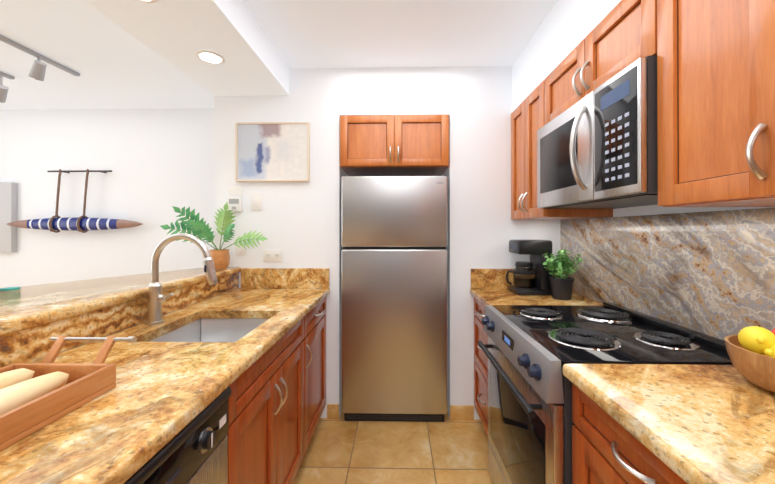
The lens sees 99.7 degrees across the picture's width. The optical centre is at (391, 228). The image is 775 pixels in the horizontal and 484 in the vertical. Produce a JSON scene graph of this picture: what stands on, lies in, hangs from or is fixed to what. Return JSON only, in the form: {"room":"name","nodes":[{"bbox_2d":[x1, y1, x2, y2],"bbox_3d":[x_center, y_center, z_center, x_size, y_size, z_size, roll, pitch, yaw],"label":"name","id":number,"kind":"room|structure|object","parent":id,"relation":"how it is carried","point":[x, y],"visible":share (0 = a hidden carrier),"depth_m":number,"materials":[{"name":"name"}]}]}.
{"room":"kitchen","nodes":[
{"label":"kitchen","id":0,"kind":"room"},
{"bbox_2d":[0,108,213,287],"bbox_3d":[-1.871,0.103,3.138,6.190,2.480,0.100,0,0,1],"label":"wall","id":1,"kind":"structure","parent":0,"point":[159,163],"depth_m":3.11,"materials":[{"name":"white paint"}]},
{"bbox_2d":[0,182,16,251],"bbox_3d":[-4.067,-0.107,3.106,1.000,0.660,0.050,0,0,1],"label":"tv","id":2,"kind":"object","parent":1,"relation":"attached to","point":[8,213],"visible":1,"depth_m":3.07,"materials":[{"name":"grey"}]},
{"bbox_2d":[7,169,141,232],"bbox_3d":[-2.938,-0.257,3.038,1.300,0.592,0.141,0,0,1],"label":"art","id":3,"kind":"object","parent":1,"relation":"attached to","point":[83,224],"visible":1,"depth_m":3.01,"materials":[{"name":"painted wood"},{"name":"leather"},{"name":"iron"}]},
{"bbox_2d":[32,289,233,362],"bbox_3d":[-1.261,0.816,-0.113,0.200,1.028,4.890,0,0,1],"label":"wall","id":4,"kind":"structure","parent":0,"point":[126,328],"depth_m":1.37,"materials":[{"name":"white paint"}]},
{"bbox_2d":[0,267,240,335],"bbox_3d":[-1.418,0.283,0.541,0.640,0.040,3.587,0,0,1],"label":"bar","id":5,"kind":"object","parent":4,"relation":"on","point":[25,307],"visible":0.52,"depth_m":1.32,"materials":[{"name":"gold stone"}]},
{"bbox_2d":[0,287,20,290],"bbox_3d":[-1.660,0.262,1.422,0.064,0.008,0.064,0,0,1],"label":"coaster","id":6,"kind":"object","parent":5,"relation":"on","point":[9,288],"visible":1,"depth_m":1.41,"materials":[{"name":"teal glass"}]},
{"bbox_2d":[161,202,266,269],"bbox_3d":[-1.166,0.044,2.168,0.733,0.448,0.209,0,0,1],"label":"potted plant","id":7,"kind":"object","parent":5,"relation":"on","point":[201,229],"visible":0.98,"depth_m":2.15,"materials":[{"name":"green plant"}]},
{"bbox_2d":[0,0,557,109],"bbox_3d":[-1.877,-1.198,0.327,6.290,0.100,5.730,0,0,1],"label":"ceiling","id":8,"kind":"structure","parent":0,"point":[114,65],"depth_m":2.02,"materials":[{"name":"white paint"}]},
{"bbox_2d":[0,34,79,102],"bbox_3d":[-2.597,-1.034,1.511,0.661,0.216,1.870,0,0,1],"label":"rail","id":9,"kind":"object","parent":8,"relation":"attached to","point":[37,70],"visible":1,"depth_m":2.14,"materials":[{"name":"grey metal"}]},
{"bbox_2d":[84,0,288,95],"bbox_3d":[-1.044,-1.055,-0.110,0.540,0.190,4.890,0,0,1],"label":"ceiling soffit","id":10,"kind":"structure","parent":8,"relation":"attached to","point":[178,34],"depth_m":1.68,"materials":[{"name":"white paint"}]},
{"bbox_2d":[137,0,158,2],"bbox_3d":[-1.013,-0.950,1.304,0.144,0.006,0.144,0,0,1],"label":"recessed light","id":11,"kind":"object","parent":10,"relation":"attached to","point":[149,1],"visible":1,"depth_m":1.36,"materials":[{"name":"white plastic"}]},
{"bbox_2d":[195,50,224,64],"bbox_3d":[-1.002,-0.948,1.814,0.144,0.006,0.144,0,0,1],"label":"recessed light","id":12,"kind":"object","parent":10,"relation":"attached to","point":[209,57],"visible":1,"depth_m":1.81,"materials":[{"name":"white plastic"}]},
{"bbox_2d":[214,66,559,419],"bbox_3d":[-0.021,0.101,2.680,2.473,2.480,0.740,0,0,1],"label":"wall","id":13,"kind":"structure","parent":0,"point":[298,224],"depth_m":2.32,"materials":[{"name":"white paint"}]},
{"bbox_2d":[227,186,242,211],"bbox_3d":[-1.107,-0.210,2.317,0.100,0.180,0.030,0,0,1],"label":"switch","id":14,"kind":"object","parent":13,"relation":"attached to","point":[234,204],"visible":0.9,"depth_m":2.30,"materials":[{"name":"white plastic"}]},
{"bbox_2d":[235,240,244,254],"bbox_3d":[-1.071,0.135,2.325,0.070,0.110,0.009,0,0,1],"label":"electrical outlet plate","id":15,"kind":"object","parent":13,"relation":"attached to","point":[239,251],"depth_m":2.32,"materials":[{"name":"white plastic"}]},
{"bbox_2d":[251,193,261,209],"bbox_3d":[-0.957,-0.193,2.323,0.080,0.125,0.010,0,0,1],"label":"switch plate","id":16,"kind":"object","parent":13,"relation":"attached to","point":[256,201],"visible":1,"depth_m":2.32,"materials":[{"name":"white plastic"}]},
{"bbox_2d":[263,250,281,261],"bbox_3d":[-0.840,0.192,2.320,0.135,0.085,0.010,0,0,1],"label":"electrical outlet plate","id":17,"kind":"object","parent":13,"relation":"attached to","point":[272,255],"depth_m":2.32,"materials":[{"name":"white plastic"}]},
{"bbox_2d":[235,122,309,181],"bbox_3d":[-0.836,-0.540,2.312,0.522,0.416,0.030,0,0,1],"label":"picture","id":18,"kind":"object","parent":13,"relation":"attached to","point":[272,151],"visible":0.98,"depth_m":2.31,"materials":[{"name":"beige paper"}]},
{"bbox_2d":[340,115,448,175],"bbox_3d":[0.026,-0.615,2.478,0.764,0.360,0.468,0,0,1],"label":"upper cabinet","id":19,"kind":"object","parent":13,"relation":"attached to","point":[393,145],"visible":0.98,"depth_m":2.29,"materials":[{"name":"brown wood"}]},
{"bbox_2d":[327,404,473,419],"bbox_3d":[0.063,1.289,2.298,1.030,0.100,0.012,0,0,1],"label":"baseboard","id":20,"kind":"structure","parent":13,"relation":"attached to","point":[461,412],"depth_m":2.28,"materials":[{"name":"tile"}]},
{"bbox_2d":[293,411,492,483],"bbox_3d":[-1.877,1.382,0.317,6.290,0.100,5.730,0,0,1],"label":"floor","id":21,"kind":"structure","parent":0,"point":[340,450],"depth_m":1.95,"materials":[{"name":"tile"}]},
{"bbox_2d":[124,387,231,483],"bbox_3d":[-0.791,0.896,0.687,0.648,0.875,0.570,0,0,1],"label":"dishwasher","id":22,"kind":"object","parent":21,"relation":"on","point":[194,450],"visible":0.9,"depth_m":0.81,"materials":[{"name":"grey metal"}]},
{"bbox_2d":[227,341,310,483],"bbox_3d":[-0.801,0.996,1.406,0.651,0.681,0.859,0,0,1],"label":"base cabinet","id":23,"kind":"object","parent":21,"relation":"on","point":[277,400],"depth_m":1.32,"materials":[{"name":"brown wood"}]},
{"bbox_2d":[0,268,329,483],"bbox_3d":[-0.807,0.362,0.528,0.677,0.180,3.587,0,0,1],"label":"countertop","id":24,"kind":"structure","parent":23,"relation":"on","point":[153,402],"depth_m":0.98,"materials":[{"name":"beige stone"}]},
{"bbox_2d":[0,336,136,450],"bbox_3d":[-0.857,0.356,0.582,0.270,0.112,0.692,0,0,1],"label":"tray","id":25,"kind":"object","parent":24,"relation":"on","point":[86,383],"visible":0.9,"depth_m":0.77,"materials":[{"name":"brown wood"}]},
{"bbox_2d":[0,368,34,388],"bbox_3d":[-0.913,0.363,0.549,0.079,0.068,0.565,0,0,1],"label":"baguette","id":26,"kind":"object","parent":25,"relation":"in","point":[10,378],"visible":0.79,"depth_m":0.77,"materials":[{"name":"beige food"}]},
{"bbox_2d":[0,371,69,414],"bbox_3d":[-0.813,0.364,0.537,0.075,0.065,0.565,0,0,1],"label":"baguette","id":27,"kind":"object","parent":25,"relation":"in","point":[14,396],"visible":0.85,"depth_m":0.71,"materials":[{"name":"beige food"}]},
{"bbox_2d":[145,233,216,324],"bbox_3d":[-0.920,0.217,1.438,0.308,0.396,0.068,0,0,1],"label":"faucet","id":28,"kind":"object","parent":24,"relation":"on","point":[156,298],"visible":1,"depth_m":1.43,"materials":[{"name":"silver metal"}]},
{"bbox_2d":[149,318,267,341],"bbox_3d":[-0.770,0.553,1.431,0.446,0.190,0.501,0,0,1],"label":"sink","id":29,"kind":"object","parent":24,"relation":"in","point":[217,329],"visible":0.06,"depth_m":1.67,"materials":[{"name":"silver metal"}]},
{"bbox_2d":[278,317,325,438],"bbox_3d":[-0.789,0.998,2.005,0.651,0.681,0.627,0,0,1],"label":"base cabinet","id":30,"kind":"object","parent":21,"relation":"on","point":[304,330],"depth_m":2.05,"materials":[{"name":"brown wood"}]},
{"bbox_2d":[341,176,446,421],"bbox_3d":[0.028,0.488,2.632,0.734,1.705,0.771,0,0,1],"label":"fridge","id":31,"kind":"object","parent":21,"relation":"on","point":[394,299],"visible":1,"depth_m":2.25,"materials":[{"name":"grey metal"}]},
{"bbox_2d":[474,297,487,435],"bbox_3d":[0.887,0.899,2.024,0.628,0.880,0.522,0,0,1],"label":"base cabinet","id":32,"kind":"object","parent":21,"relation":"on","point":[480,359],"depth_m":2.13,"materials":[{"name":"brown wood"}]},
{"bbox_2d":[478,302,732,483],"bbox_3d":[0.804,0.861,1.381,0.708,0.950,0.752,0,0,1],"label":"range","id":33,"kind":"object","parent":21,"relation":"on","point":[530,351],"visible":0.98,"depth_m":1.21,"materials":[{"name":"grey metal"}]},
{"bbox_2d":[572,383,686,483],"bbox_3d":[0.860,0.894,0.692,0.628,0.880,0.608,0,0,1],"label":"base cabinet","id":34,"kind":"object","parent":21,"relation":"on","point":[607,448],"depth_m":0.84,"materials":[{"name":"brown wood"}]},
{"bbox_2d":[470,269,774,483],"bbox_3d":[0.843,0.362,0.495,0.653,0.180,3.587,0,0,1],"label":"countertop","id":35,"kind":"structure","parent":34,"relation":"on","point":[701,424],"depth_m":0.76,"materials":[{"name":"beige stone"}]},
{"bbox_2d":[506,240,551,294],"bbox_3d":[0.882,0.246,2.139,0.265,0.345,0.195,0,0,1],"label":"coffee maker","id":36,"kind":"object","parent":35,"relation":"on","point":[532,276],"visible":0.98,"depth_m":2.07,"materials":[{"name":"black plastic"}]},
{"bbox_2d":[543,249,582,299],"bbox_3d":[1.017,0.270,1.928,0.196,0.295,0.194,0,0,1],"label":"potted plant","id":37,"kind":"object","parent":35,"relation":"on","point":[561,286],"visible":1,"depth_m":1.93,"materials":[{"name":"black"}]},
{"bbox_2d":[724,326,774,392],"bbox_3d":[1.022,0.329,0.828,0.250,0.168,0.250,0,0,1],"label":"fruit bowl","id":38,"kind":"object","parent":35,"relation":"on","point":[750,351],"visible":1,"depth_m":0.83,"materials":[{"name":"brown wood"}]},
{"bbox_2d":[339,67,449,115],"bbox_3d":[0.030,-0.972,2.683,0.780,0.335,0.740,0,0,1],"label":"wall","id":39,"kind":"structure","parent":0,"point":[398,91],"depth_m":2.31,"materials":[{"name":"white paint"}]},
{"bbox_2d":[512,0,620,111],"bbox_3d":[0.979,-0.985,-0.151,0.360,0.330,4.890,0,0,1],"label":"wall","id":40,"kind":"structure","parent":0,"point":[565,29],"depth_m":1.67,"materials":[{"name":"white paint"}]},
{"bbox_2d":[572,205,774,219],"bbox_3d":[1.217,0.091,0.260,0.100,2.480,5.730,0,0,1],"label":"wall","id":41,"kind":"structure","parent":0,"point":[641,210],"depth_m":1.44,"materials":[{"name":"white paint"}]},
{"bbox_2d":[543,53,570,125],"bbox_3d":[1.007,-0.673,1.544,0.368,0.274,0.442,0,0,1],"label":"upper cabinet","id":42,"kind":"object","parent":41,"relation":"attached to","point":[557,85],"depth_m":1.64,"materials":[{"name":"brown wood"}]},
{"bbox_2d":[511,81,612,219],"bbox_3d":[1.017,-0.435,2.027,0.368,0.746,0.522,0,0,1],"label":"upper cabinet","id":43,"kind":"object","parent":41,"relation":"attached to","point":[527,118],"depth_m":1.98,"materials":[{"name":"brown wood"}]},
{"bbox_2d":[571,0,654,105],"bbox_3d":[1.000,-0.674,1.221,0.368,0.274,0.441,0,0,1],"label":"upper cabinet","id":44,"kind":"object","parent":41,"relation":"attached to","point":[626,34],"depth_m":1.21,"materials":[{"name":"brown wood"}]},
{"bbox_2d":[537,56,657,208],"bbox_3d":[0.951,-0.319,1.382,0.473,0.427,0.754,0,0,1],"label":"microwave","id":45,"kind":"object","parent":44,"relation":"attached to","point":[597,148],"visible":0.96,"depth_m":1.19,"materials":[{"name":"grey metal"}]},
{"bbox_2d":[560,208,774,340],"bbox_3d":[1.157,0.173,0.489,0.024,0.478,3.587,0,0,1],"label":"backsplash","id":46,"kind":"structure","parent":41,"relation":"attached to","point":[711,273],"depth_m":1.29,"materials":[{"name":"stone"}]},
{"bbox_2d":[655,0,774,206],"bbox_3d":[0.989,-0.441,0.643,0.368,0.746,0.710,0,0,1],"label":"upper cabinet","id":47,"kind":"object","parent":41,"relation":"attached to","point":[715,103],"depth_m":0.83,"materials":[{"name":"brown wood"}]}
]}

